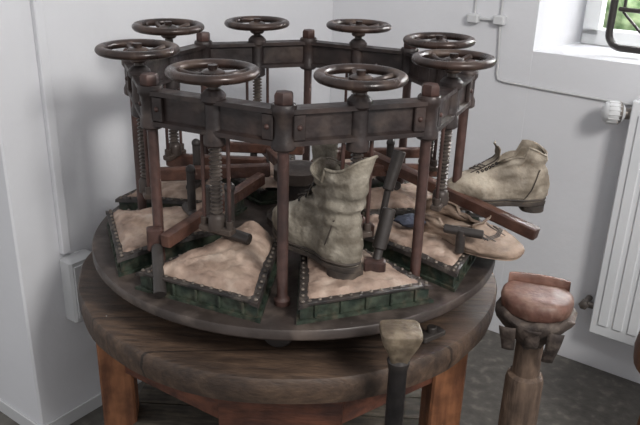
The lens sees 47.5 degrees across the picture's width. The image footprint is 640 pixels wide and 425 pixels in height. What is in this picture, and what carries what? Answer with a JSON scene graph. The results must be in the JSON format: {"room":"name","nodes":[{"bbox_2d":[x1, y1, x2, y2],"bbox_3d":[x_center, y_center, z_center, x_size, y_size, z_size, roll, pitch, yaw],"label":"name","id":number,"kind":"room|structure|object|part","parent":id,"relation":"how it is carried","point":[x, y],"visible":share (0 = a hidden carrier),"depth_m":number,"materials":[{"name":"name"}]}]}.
{"room":"service shop","nodes":[
{"label":"service shop","id":0,"kind":"room"},
{"bbox_2d":[0,0,332,424],"bbox_3d":[-1.094,-0.990,3.170,2.000,2.600,1.965,17,27,33],"label":"wall","id":1,"kind":"structure","parent":0,"point":[49,368],"depth_m":2.25,"materials":[{"name":"paint"}]},
{"bbox_2d":[30,0,90,322],"bbox_3d":[-0.732,-0.686,1.935,0.065,2.210,0.100,17,27,33],"label":"conduit","id":2,"kind":"object","parent":1,"relation":"attached to","point":[71,264],"visible":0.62,"depth_m":2.15,"materials":[{"name":"paint"}]},
{"bbox_2d":[0,379,141,424],"bbox_3d":[-1.248,0.251,3.494,2.008,0.050,1.568,17,27,33],"label":"baseboard","id":3,"kind":"structure","parent":1,"relation":"attached to","point":[93,403],"depth_m":2.46,"materials":[{"name":"grey plastic"}]},
{"bbox_2d":[0,330,639,424],"bbox_3d":[-0.402,1.033,1.785,6.500,0.060,5.500,17,27,33],"label":"floor","id":4,"kind":"structure","parent":0,"point":[574,392],"depth_m":2.68,"materials":[{"name":"stone"}]},
{"bbox_2d":[77,252,496,424],"bbox_3d":[-0.095,0.446,2.204,1.164,0.727,1.162,3,22,2],"label":"round table","id":5,"kind":"object","parent":4,"relation":"on","point":[191,376],"visible":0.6,"depth_m":1.72,"materials":[{"name":"brown wood"}]},
{"bbox_2d":[133,383,421,424],"bbox_3d":[-0.093,0.513,2.308,0.880,0.025,0.594,3,22,2],"label":"shelf","id":6,"kind":"object","parent":5,"relation":"attached to","point":[155,406],"depth_m":2.10,"materials":[{"name":"brown wood"}]},
{"bbox_2d":[92,16,539,346],"bbox_3d":[-0.061,-0.157,1.958,1.100,0.636,1.100,-11,25,-29],"label":"press","id":7,"kind":"object","parent":5,"relation":"on","point":[194,244],"visible":0.84,"depth_m":1.68,"materials":[{"name":"metal"}]},
{"bbox_2d":[270,144,377,279],"bbox_3d":[-0.005,-0.029,1.695,0.132,0.286,0.314,-19,30,-41],"label":"boot","id":8,"kind":"object","parent":7,"relation":"on","point":[326,222],"visible":0.98,"depth_m":1.61,"materials":[{"name":"beige leather"}]},
{"bbox_2d":[393,198,521,260],"bbox_3d":[0.354,0.040,1.842,0.318,0.073,0.184,21,29,35],"label":"leather shoe","id":9,"kind":"object","parent":7,"relation":"on","point":[496,244],"visible":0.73,"depth_m":1.82,"materials":[{"name":"beige leather"}]},
{"bbox_2d":[447,139,547,212],"bbox_3d":[0.482,-0.102,1.968,0.274,0.186,0.117,3,22,2],"label":"boot","id":10,"kind":"object","parent":7,"relation":"on","point":[517,178],"visible":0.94,"depth_m":1.94,"materials":[{"name":"beige leather"}]},
{"bbox_2d":[379,319,422,424],"bbox_3d":[0.151,0.626,1.614,0.200,0.852,0.200,3,22,2],"label":"stand","id":11,"kind":"object","parent":4,"relation":"on","point":[401,338],"visible":1,"depth_m":1.46,"materials":[{"name":"black metal"}]},
{"bbox_3d":[0.150,0.654,1.626,0.200,0.792,0.200,3,22,2],"label":"stem","id":12,"kind":"part","parent":11,"relation":"part of","materials":[{"name":"black metal"}]},
{"bbox_2d":[495,272,577,424],"bbox_3d":[0.491,0.557,1.824,0.220,0.840,0.220,8,23,16],"label":"stand","id":13,"kind":"object","parent":4,"relation":"on","point":[535,310],"visible":1,"depth_m":1.68,"materials":[{"name":"brown wood"}]},
{"bbox_3d":[0.489,0.611,1.847,0.220,0.722,0.220,8,23,16],"label":"wood post","id":14,"kind":"part","parent":13,"relation":"part of","materials":[{"name":"brown wood"}]},
{"bbox_2d":[633,331,639,424],"bbox_3d":[1.101,0.603,2.194,0.350,0.511,0.350,3,22,2],"label":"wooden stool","id":15,"kind":"object","parent":4,"relation":"on","point":[636,357],"visible":1,"depth_m":2.15,"materials":[{"name":"brown wood"}]},
{"bbox_3d":[1.106,0.424,2.121,0.350,0.125,0.350,3,22,2],"label":"seat","id":16,"kind":"part","parent":15,"relation":"part of","materials":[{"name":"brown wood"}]},
{"bbox_2d":[330,0,639,383],"bbox_3d":[1.463,-0.581,2.354,3.200,2.600,0.400,17,27,33],"label":"wall","id":17,"kind":"structure","parent":0,"point":[540,45],"depth_m":2.73,"materials":[{"name":"paint"}]},
{"bbox_2d":[467,0,631,105],"bbox_3d":[0.830,-0.832,2.472,0.670,0.860,0.028,17,27,33],"label":"cable","id":18,"kind":"object","parent":17,"relation":"attached to","point":[475,18],"visible":0.97,"depth_m":2.67,"materials":[{"name":"grey plastic"}]},
{"bbox_2d":[578,97,639,345],"bbox_3d":[1.522,0.270,2.284,1.414,1.080,0.126,17,27,33],"label":"radiator","id":19,"kind":"object","parent":17,"relation":"attached to","point":[615,316],"visible":1,"depth_m":2.55,"materials":[{"name":"white metal"}]},
{"bbox_3d":[0.994,-0.336,2.443,0.095,0.080,0.084,17,27,33],"label":"thermostat knob","id":20,"kind":"part","parent":19,"relation":"part of","materials":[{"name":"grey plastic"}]},
{"bbox_2d":[580,0,639,46],"bbox_3d":[1.461,-1.012,2.376,1.038,1.020,0.060,17,27,33],"label":"frame","id":21,"kind":"object","parent":17,"relation":"attached to","point":[592,34],"visible":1,"depth_m":2.77,"materials":[{"name":"paint"}]},
{"bbox_2d":[600,0,639,32],"bbox_3d":[1.461,-1.012,2.376,0.938,0.920,0.004,17,27,33],"label":"pane","id":22,"kind":"object","parent":17,"relation":"attached to","point":[622,23],"visible":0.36,"depth_m":2.73,"materials":[{"name":"clear glass"}]},
{"bbox_2d":[605,0,639,53],"bbox_3d":[1.245,-0.833,2.315,0.562,0.733,0.044,17,27,33],"label":"casement","id":23,"kind":"object","parent":17,"relation":"attached to","point":[611,42],"visible":1,"depth_m":2.54,"materials":[{"name":"grey metal"}]}
]}

